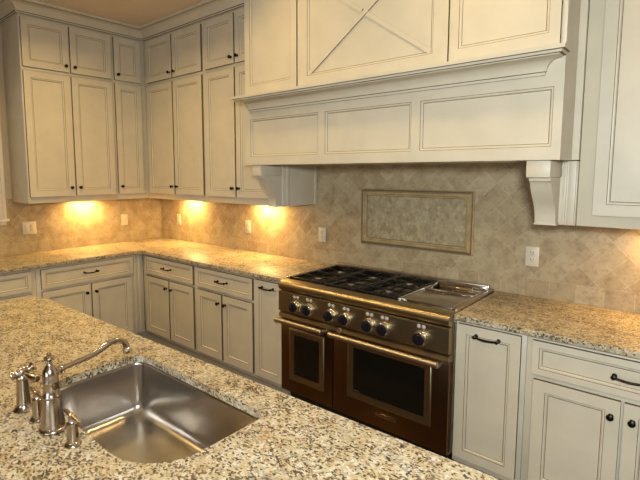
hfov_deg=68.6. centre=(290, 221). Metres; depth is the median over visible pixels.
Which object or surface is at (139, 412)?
sink
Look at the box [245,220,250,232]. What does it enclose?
outlet
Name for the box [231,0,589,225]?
range hood
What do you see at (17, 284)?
base cabinet
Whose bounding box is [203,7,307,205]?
upper cabinet
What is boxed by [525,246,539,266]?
outlet
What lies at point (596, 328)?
countertop
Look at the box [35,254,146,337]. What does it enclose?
base cabinet
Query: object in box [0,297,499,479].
countertop
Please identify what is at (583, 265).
backsplash
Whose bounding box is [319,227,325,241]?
outlet
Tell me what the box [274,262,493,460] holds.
range
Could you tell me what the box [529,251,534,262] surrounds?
receptacle
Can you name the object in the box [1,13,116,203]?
upper cabinet
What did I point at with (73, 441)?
valve
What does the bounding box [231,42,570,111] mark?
mantel shelf
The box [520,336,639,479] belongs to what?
base cabinet
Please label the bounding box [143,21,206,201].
upper cabinet
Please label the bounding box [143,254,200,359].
base cabinet
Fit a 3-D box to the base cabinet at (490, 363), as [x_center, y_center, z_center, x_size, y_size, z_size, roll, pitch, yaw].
[1.180,0.940,2.589,0.343,0.884,0.655,5,8,42]
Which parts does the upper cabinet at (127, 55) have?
door, rail, door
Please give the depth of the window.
4.09 m
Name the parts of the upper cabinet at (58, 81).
door, door, rail, door, door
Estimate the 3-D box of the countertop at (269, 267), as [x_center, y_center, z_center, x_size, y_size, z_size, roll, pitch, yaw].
[-1.424,0.385,3.562,2.474,0.030,2.618,5,8,42]
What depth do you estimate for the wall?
4.10 m
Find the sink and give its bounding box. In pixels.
[59,362,257,462]
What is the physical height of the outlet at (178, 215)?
0.116 m
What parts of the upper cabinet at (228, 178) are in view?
door, door, rail, door, door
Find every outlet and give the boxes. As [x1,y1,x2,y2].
[177,214,180,224]
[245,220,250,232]
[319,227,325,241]
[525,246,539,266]
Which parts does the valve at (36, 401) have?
lever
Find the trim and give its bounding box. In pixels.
[0,0,243,40]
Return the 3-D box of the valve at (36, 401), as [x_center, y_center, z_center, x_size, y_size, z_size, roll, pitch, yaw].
[-0.755,0.550,1.398,0.104,0.089,0.045,5,8,42]
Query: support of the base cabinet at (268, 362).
on the floor
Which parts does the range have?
knob, handle, window trim, oven door, knob, burner, knob, knob, burner, control panel, knob, kick plate, handle, knob, door plate, burner, window trim, oven door, burner, knob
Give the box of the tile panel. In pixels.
[361,188,474,255]
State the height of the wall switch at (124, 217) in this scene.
0.116 m
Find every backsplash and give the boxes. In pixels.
[0,198,161,256]
[161,163,639,313]
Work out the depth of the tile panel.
3.19 m
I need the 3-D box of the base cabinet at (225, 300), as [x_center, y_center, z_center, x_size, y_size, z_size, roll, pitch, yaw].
[-0.351,0.801,3.952,0.710,0.884,0.655,5,8,42]
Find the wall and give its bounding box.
[0,23,144,313]
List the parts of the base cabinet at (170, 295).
door, drawer, door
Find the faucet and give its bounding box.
[38,337,131,435]
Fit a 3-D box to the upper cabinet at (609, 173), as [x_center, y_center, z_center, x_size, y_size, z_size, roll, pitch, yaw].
[1.800,-0.769,2.001,0.860,1.654,0.448,5,8,42]
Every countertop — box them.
[0,237,331,281]
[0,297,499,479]
[454,291,639,358]
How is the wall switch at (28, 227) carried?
attached to the backsplash at (59, 225)
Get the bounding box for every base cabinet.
[0,269,36,301]
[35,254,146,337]
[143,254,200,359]
[196,265,258,382]
[254,278,290,395]
[452,320,527,479]
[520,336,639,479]
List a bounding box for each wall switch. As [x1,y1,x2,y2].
[22,221,36,234]
[121,214,127,224]
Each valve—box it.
[29,386,41,422]
[63,408,82,448]
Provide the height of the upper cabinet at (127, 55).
1.638 m
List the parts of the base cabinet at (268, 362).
door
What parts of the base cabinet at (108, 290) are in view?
door, drawer, door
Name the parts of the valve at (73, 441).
lever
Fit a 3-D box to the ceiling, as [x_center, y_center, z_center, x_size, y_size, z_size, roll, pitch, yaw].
[-0.847,-1.443,0.163,7.800,0.080,6.800,5,8,42]
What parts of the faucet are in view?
spout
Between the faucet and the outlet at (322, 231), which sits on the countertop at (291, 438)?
the faucet
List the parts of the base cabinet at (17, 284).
drawer, door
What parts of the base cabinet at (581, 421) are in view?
door, drawer, knob, door, knob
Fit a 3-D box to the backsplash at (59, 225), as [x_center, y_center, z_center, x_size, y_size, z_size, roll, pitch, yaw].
[-2.344,0.035,4.352,0.009,0.505,2.619,5,8,42]
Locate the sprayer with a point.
(22, 376)
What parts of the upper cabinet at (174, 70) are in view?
door, door, rail, door, door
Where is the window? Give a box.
[0,120,9,225]
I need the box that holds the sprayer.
[9,362,39,413]
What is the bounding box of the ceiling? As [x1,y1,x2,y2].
[37,0,204,25]
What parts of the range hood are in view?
panel door, support panel, cross moulding, panel door, panel door, corner post, support panel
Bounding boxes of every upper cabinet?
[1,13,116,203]
[110,34,148,199]
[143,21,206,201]
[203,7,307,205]
[576,0,639,229]
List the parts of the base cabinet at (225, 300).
door, drawer, door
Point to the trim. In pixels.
(204, 10)
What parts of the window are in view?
casing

